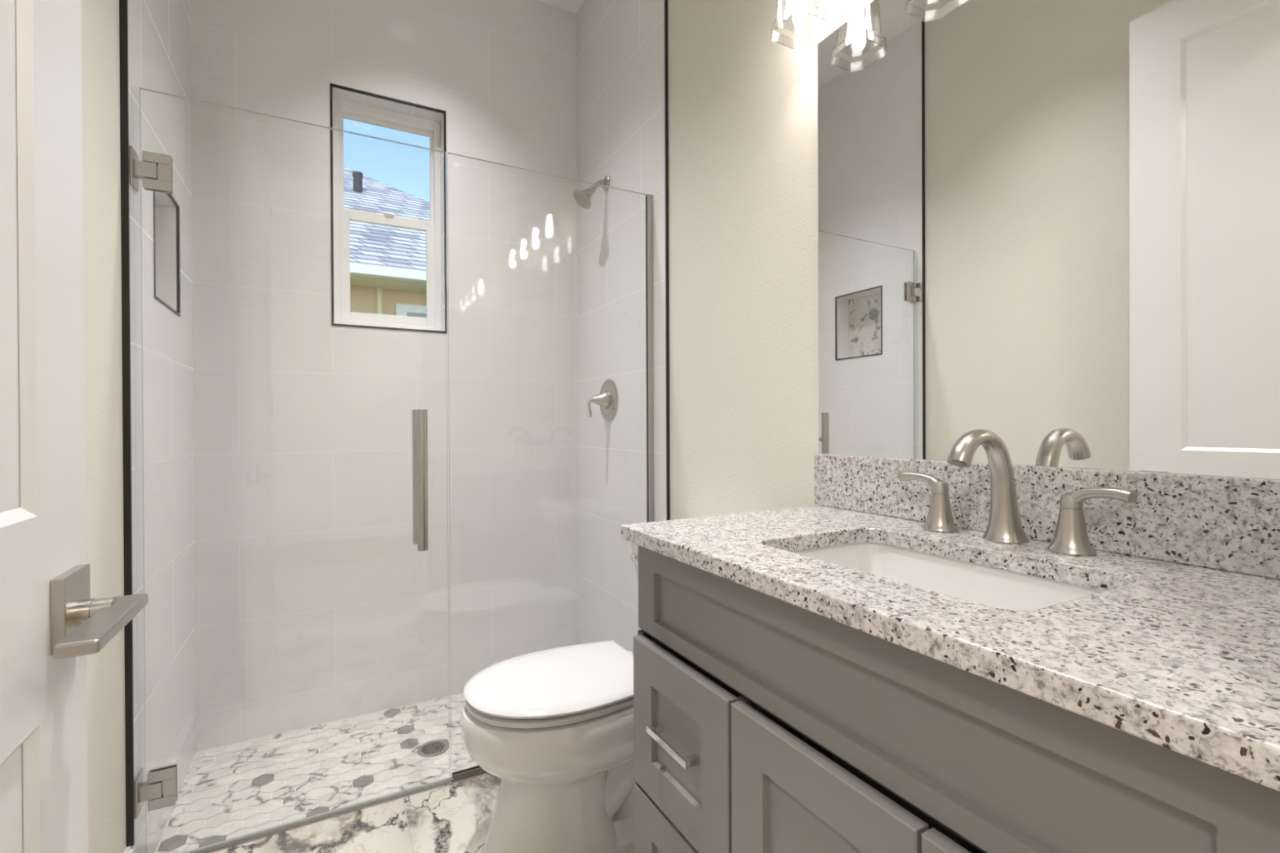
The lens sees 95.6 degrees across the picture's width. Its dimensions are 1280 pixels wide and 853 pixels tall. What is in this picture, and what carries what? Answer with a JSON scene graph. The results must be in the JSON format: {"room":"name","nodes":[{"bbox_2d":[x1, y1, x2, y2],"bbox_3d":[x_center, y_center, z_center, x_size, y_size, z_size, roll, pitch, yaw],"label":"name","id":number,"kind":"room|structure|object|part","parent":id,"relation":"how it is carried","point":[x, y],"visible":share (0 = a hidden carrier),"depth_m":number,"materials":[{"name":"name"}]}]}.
{"room":"bathroom","nodes":[
{"label":"bathroom","id":0,"kind":"room"},
{"bbox_2d":[80,0,195,852],"bbox_3d":[-1.049,-0.372,0.898,0.153,3.147,2.598,0,0,-28],"label":"wall","id":1,"kind":"structure","parent":0,"point":[159,60],"depth_m":1.48,"materials":[{"name":"white ceramic"}]},
{"bbox_2d":[119,0,134,846],"bbox_3d":[-1.237,-0.468,1.394,0.014,2.959,0.006,0,0,-28],"label":"trim","id":2,"kind":"structure","parent":1,"relation":"attached to","point":[123,9],"depth_m":1.39,"materials":[{"name":"black metal"}]},
{"bbox_2d":[123,845,133,852],"bbox_3d":[-0.825,1.056,0.650,0.014,0.090,1.700,0,0,-28],"label":"baseboard","id":3,"kind":"structure","parent":1,"relation":"attached to","point":[127,850],"depth_m":1.39,"materials":[{"name":"white paint"}]},
{"bbox_2d":[153,191,180,316],"bbox_3d":[-1.419,-0.534,1.739,0.008,0.359,0.316,0,0,-28],"label":"trim","id":4,"kind":"structure","parent":1,"relation":"attached to","point":[178,255],"depth_m":1.87,"materials":[{"name":"black"}]},
{"bbox_2d":[128,87,449,852],"bbox_3d":[-0.919,0.128,1.608,0.743,1.932,0.130,0,0,-28],"label":"shower door","id":5,"kind":"structure","parent":1,"relation":"attached to","point":[155,170],"depth_m":1.46,"materials":[{"name":"clear glass"}]},
{"bbox_3d":[-1.203,-0.635,1.445,0.056,0.091,0.006,0,0,-28],"label":"clamp plate","id":6,"kind":"part","parent":5,"relation":"part of","materials":[{"name":"silver metal"}]},
{"bbox_3d":[-1.210,-0.635,1.458,0.056,0.091,0.006,0,0,-28],"label":"clamp plate","id":7,"kind":"part","parent":5,"relation":"part of","materials":[{"name":"silver metal"}]},
{"bbox_3d":[-1.196,0.906,1.451,0.056,0.094,0.006,0,0,-28],"label":"clamp plate","id":8,"kind":"part","parent":5,"relation":"part of","materials":[{"name":"silver metal"}]},
{"bbox_3d":[-1.204,0.906,1.465,0.056,0.094,0.006,0,0,-28],"label":"clamp plate","id":9,"kind":"part","parent":5,"relation":"part of","materials":[{"name":"silver metal"}]},
{"bbox_2d":[155,693,478,852],"bbox_3d":[-0.770,1.184,2.110,1.490,0.061,0.714,0,0,-28],"label":"floor","id":10,"kind":"structure","parent":0,"point":[229,791],"depth_m":1.94,"materials":[{"name":"tile"}]},
{"bbox_2d":[417,739,448,757],"bbox_3d":[-0.740,1.152,2.077,0.108,0.003,0.108,0,0,-28],"label":"floor drain","id":11,"kind":"object","parent":10,"relation":"on","point":[437,747],"visible":0.99,"depth_m":2.07,"materials":[{"name":"silver metal"}]},
{"bbox_2d":[190,0,579,751],"bbox_3d":[-0.975,-0.390,2.471,1.730,3.126,0.140,0,0,-28],"label":"wall","id":12,"kind":"structure","parent":0,"point":[317,602],"depth_m":2.33,"materials":[{"name":"white tile"}]},
{"bbox_2d":[332,97,441,330],"bbox_3d":[-1.067,-0.868,2.463,0.418,0.927,0.064,0,0,-28],"label":"window","id":13,"kind":"structure","parent":12,"relation":"in","point":[341,108],"depth_m":2.44,"materials":[{"name":"white plastic"}]},
{"bbox_3d":[-1.071,-1.078,2.468,0.366,0.416,0.020,0,0,-28],"label":"sash","id":14,"kind":"part","parent":13,"relation":"part of","materials":[{"name":"white plastic"}]},
{"bbox_3d":[-1.060,-0.662,2.452,0.366,0.456,0.020,0,0,-28],"label":"sash","id":15,"kind":"part","parent":13,"relation":"part of","materials":[{"name":"white plastic"}]},
{"bbox_2d":[329,83,447,333],"bbox_3d":[-1.017,-0.868,2.370,0.436,0.945,0.008,0,0,-28],"label":"trim","id":16,"kind":"structure","parent":12,"relation":"attached to","point":[331,85],"depth_m":2.33,"materials":[{"name":"black metal"}]},
{"bbox_2d":[213,773,634,852],"bbox_3d":[-0.157,1.147,0.970,1.733,0.100,1.874,0,0,-28],"label":"floor","id":17,"kind":"structure","parent":0,"point":[456,817],"depth_m":1.58,"materials":[{"name":"stone"}]},
{"bbox_2d":[189,771,488,852],"bbox_3d":[-0.596,1.096,1.786,1.470,0.008,0.030,0,0,-28],"label":"trim","id":18,"kind":"structure","parent":17,"relation":"on","point":[258,836],"depth_m":1.63,"materials":[{"name":"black metal"}]},
{"bbox_2d":[447,152,654,781],"bbox_3d":[-0.270,0.123,1.958,0.721,1.932,0.018,0,0,-28],"label":"glass panel","id":19,"kind":"object","parent":18,"relation":"on","point":[476,770],"visible":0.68,"depth_m":2.11,"materials":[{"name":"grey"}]},
{"bbox_2d":[460,540,638,852],"bbox_3d":[-0.092,0.711,1.580,0.767,0.765,0.456,0,0,-28],"label":"toilet","id":20,"kind":"object","parent":17,"relation":"on","point":[555,725],"visible":0.61,"depth_m":1.40,"materials":[{"name":"white ceramic"}]},
{"bbox_3d":[-0.216,0.653,1.513,0.468,0.020,0.382,0,0,-28],"label":"lid","id":21,"kind":"part","parent":20,"relation":"part of","materials":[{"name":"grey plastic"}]},
{"bbox_3d":[-0.219,0.677,1.511,0.455,0.017,0.376,0,0,-28],"label":"seat","id":22,"kind":"part","parent":20,"relation":"part of","materials":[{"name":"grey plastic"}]},
{"bbox_3d":[-0.011,0.413,1.795,0.020,0.025,0.085,0,0,-19],"label":"flush lever","id":23,"kind":"part","parent":20,"relation":"part of","materials":[{"name":"silver metal"}]},
{"bbox_3d":[0.154,0.530,1.712,0.200,0.319,0.444,0,0,-28],"label":"tank","id":24,"kind":"part","parent":20,"relation":"part of","materials":[{"name":"white ceramic"}]},
{"bbox_2d":[633,545,1279,852],"bbox_3d":[0.419,0.657,0.859,0.570,0.874,0.903,0,0,-28],"label":"vanity cabinet","id":25,"kind":"object","parent":17,"relation":"on","point":[763,722],"visible":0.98,"depth_m":0.67,"materials":[{"name":"grey paint"}]},
{"bbox_3d":[0.068,0.821,0.991,0.020,0.269,0.300,0,0,-28],"label":"drawer","id":26,"kind":"part","parent":25,"relation":"part of","materials":[{"name":"grey paint"}]},
{"bbox_3d":[0.054,0.538,0.983,0.028,0.011,0.128,0,0,-28],"label":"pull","id":27,"kind":"part","parent":25,"relation":"part of","materials":[{"name":"silver metal"}]},
{"bbox_3d":[0.067,0.541,0.990,0.020,0.276,0.300,0,0,-28],"label":"drawer","id":28,"kind":"part","parent":25,"relation":"part of","materials":[{"name":"grey paint"}]},
{"bbox_3d":[0.220,0.747,0.751,0.019,0.698,0.903,0,0,-28],"label":"frame","id":29,"kind":"part","parent":25,"relation":"part of","materials":[{"name":"grey wood"}]},
{"bbox_3d":[0.214,0.680,0.719,0.020,0.552,0.303,0,0,-28],"label":"door","id":30,"kind":"part","parent":25,"relation":"part of","materials":[{"name":"grey paint"}]},
{"bbox_3d":[0.350,0.680,0.467,0.020,0.552,0.260,0,0,-28],"label":"door","id":31,"kind":"part","parent":25,"relation":"part of","materials":[{"name":"grey paint"}]},
{"bbox_2d":[620,505,1279,791],"bbox_3d":[0.424,0.206,0.867,0.556,0.028,0.920,0,0,-28],"label":"countertop","id":32,"kind":"structure","parent":25,"relation":"on","point":[1184,659],"depth_m":0.58,"materials":[{"name":"stone"}]},
{"bbox_2d":[791,542,1102,610],"bbox_3d":[0.414,0.296,0.853,0.340,0.152,0.484,0,0,-28],"label":"sink","id":33,"kind":"object","parent":32,"relation":"in","point":[993,587],"visible":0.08,"depth_m":0.96,"materials":[{"name":"white ceramic"}]},
{"bbox_2d":[897,429,1137,556],"bbox_3d":[0.562,0.098,0.953,0.173,0.187,0.374,0,0,-28],"label":"faucet","id":34,"kind":"object","parent":32,"relation":"on","point":[1071,537],"visible":1,"depth_m":0.95,"materials":[{"name":"silver metal"}]},
{"bbox_3d":[0.537,0.105,1.099,0.031,0.035,0.094,0,0,-28],"label":"lever","id":35,"kind":"part","parent":34,"relation":"part of","materials":[{"name":"silver metal"}]},
{"bbox_3d":[0.554,0.156,1.071,0.061,0.069,0.061,0,0,-28],"label":"handle","id":36,"kind":"part","parent":34,"relation":"part of","materials":[{"name":"silver metal"}]},
{"bbox_3d":[0.566,0.098,0.947,0.173,0.187,0.067,0,0,-28],"label":"spout","id":37,"kind":"part","parent":34,"relation":"part of","materials":[{"name":"silver metal"}]},
{"bbox_3d":[0.656,0.156,0.882,0.061,0.069,0.061,0,0,-28],"label":"handle","id":38,"kind":"part","parent":34,"relation":"part of","materials":[{"name":"silver metal"}]},
{"bbox_3d":[0.670,0.105,0.852,0.031,0.035,0.094,0,0,-28],"label":"lever","id":39,"kind":"part","parent":34,"relation":"part of","materials":[{"name":"silver metal"}]},
{"bbox_2d":[537,0,584,13],"bbox_3d":[-0.381,-2.026,1.324,1.753,0.150,2.718,0,0,-28],"label":"ceiling","id":40,"kind":"structure","parent":0,"point":[572,6],"depth_m":2.69,"materials":[{"name":"white paint"}]},
{"bbox_2d":[576,0,1275,653],"bbox_3d":[0.374,-0.382,1.654,0.130,3.147,2.578,0,0,-28],"label":"wall","id":41,"kind":"structure","parent":0,"point":[743,104],"depth_m":1.90,"materials":[{"name":"beige paint"}]},
{"bbox_2d":[573,175,609,208],"bbox_3d":[-0.205,-0.986,2.427,0.148,0.151,0.091,0,0,-28],"label":"shower fixture","id":42,"kind":"object","parent":41,"relation":"attached to","point":[583,198],"visible":0.97,"depth_m":2.41,"materials":[{"name":"silver metal"}]},
{"bbox_3d":[-0.182,-1.008,2.439,0.073,0.065,0.020,0,0,-28],"label":"arm","id":43,"kind":"part","parent":42,"relation":"part of","materials":[{"name":"silver metal"}]},
{"bbox_2d":[587,378,617,420],"bbox_3d":[-0.174,-0.112,2.434,0.097,0.176,0.176,0,0,-28],"label":"shower valve","id":44,"kind":"object","parent":41,"relation":"attached to","point":[607,399],"visible":1,"depth_m":2.42,"materials":[{"name":"silver metal"}]},
{"bbox_3d":[-0.203,-0.079,2.418,0.031,0.081,0.022,0,0,-28],"label":"lever","id":45,"kind":"part","parent":44,"relation":"part of","materials":[{"name":"silver metal"}]},
{"bbox_2d":[664,0,670,520],"bbox_3d":[0.096,-0.432,2.041,0.011,3.047,0.006,0,0,-28],"label":"trim","id":46,"kind":"structure","parent":41,"relation":"attached to","point":[666,79],"depth_m":2.04,"materials":[{"name":"black"}]},
{"bbox_2d":[771,0,828,48],"bbox_3d":[0.535,-1.032,1.065,0.157,0.248,0.742,0,0,-28],"label":"vanity light","id":47,"kind":"object","parent":41,"relation":"attached to","point":[797,24],"visible":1,"depth_m":1.34,"materials":[{"name":"clear glass"}]},
{"bbox_3d":[0.367,-0.974,1.332,0.031,0.100,0.031,0,0,-28],"label":"bulb","id":48,"kind":"part","parent":47,"relation":"part of","materials":[{"name":"white glass"}]},
{"bbox_2d":[813,453,1279,579],"bbox_3d":[0.655,0.129,1.002,0.020,0.123,0.940,0,0,-28],"label":"backsplash","id":49,"kind":"structure","parent":41,"relation":"attached to","point":[1224,523],"depth_m":0.87,"materials":[{"name":"stone"}]},
{"bbox_2d":[817,0,1279,479],"bbox_3d":[0.653,-0.432,1.016,0.004,0.998,0.910,0,0,-28],"label":"wall mirror","id":50,"kind":"object","parent":41,"relation":"attached to","point":[1050,228],"visible":1,"depth_m":0.96,"materials":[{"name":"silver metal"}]},
{"bbox_3d":[0.254,-0.425,0.188,1.493,3.047,0.110,0,0,-28],"label":"wall","id":51,"kind":"structure","parent":0,"visible":0},
{"bbox_2d":[0,0,148,852],"bbox_3d":[-0.460,-0.122,0.341,0.100,2.429,0.833,0,0,-28],"label":"door","id":52,"kind":"structure","parent":51,"relation":"in","point":[50,620],"depth_m":0.59,"materials":[{"name":"white paint"}]},
{"bbox_3d":[-0.631,0.200,0.644,0.012,0.080,0.074,0,0,-28],"label":"lever handle","id":53,"kind":"part","parent":52,"relation":"part of","materials":[{"name":"silver metal"}]},
{"bbox_3d":[-0.612,0.208,0.654,0.030,0.029,0.029,0,0,-28],"label":"stem","id":54,"kind":"part","parent":52,"relation":"part of","materials":[{"name":"silver metal"}]},
{"bbox_3d":[-0.570,0.209,0.621,0.032,0.014,0.177,0,0,-28],"label":"lever","id":55,"kind":"part","parent":52,"relation":"part of","materials":[{"name":"silver metal"}]},
{"label":"outside","id":56,"kind":"structure","parent":0,"visible":0},
{"bbox_3d":[-14.895,1.453,27.627,80.000,0.200,57.232,0,0,-28],"label":"lawn","id":57,"kind":"structure","parent":56,"visible":0},
{"bbox_2d":[343,167,430,317],"bbox_3d":[-7.869,-1.804,9.455,13.950,6.400,10.080,0,0,-28],"label":"house","id":58,"kind":"structure","parent":57,"relation":"on","point":[388,264],"depth_m":7.14,"materials":[{"name":"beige paint"}]},
{"bbox_2d":[352,171,363,192],"bbox_3d":[-4.397,-3.712,9.041,0.150,0.470,0.150,0,0,-28],"label":"roof vent","id":59,"kind":"object","parent":58,"relation":"attached to","point":[357,175],"depth_m":8.99,"materials":[{"name":"grey metal"}]},
{"bbox_3d":[-2.397,-0.804,7.266,0.970,1.170,0.009,0,0,-28],"label":"pane","id":60,"kind":"part","parent":58,"relation":"part of","materials":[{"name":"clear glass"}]}
]}

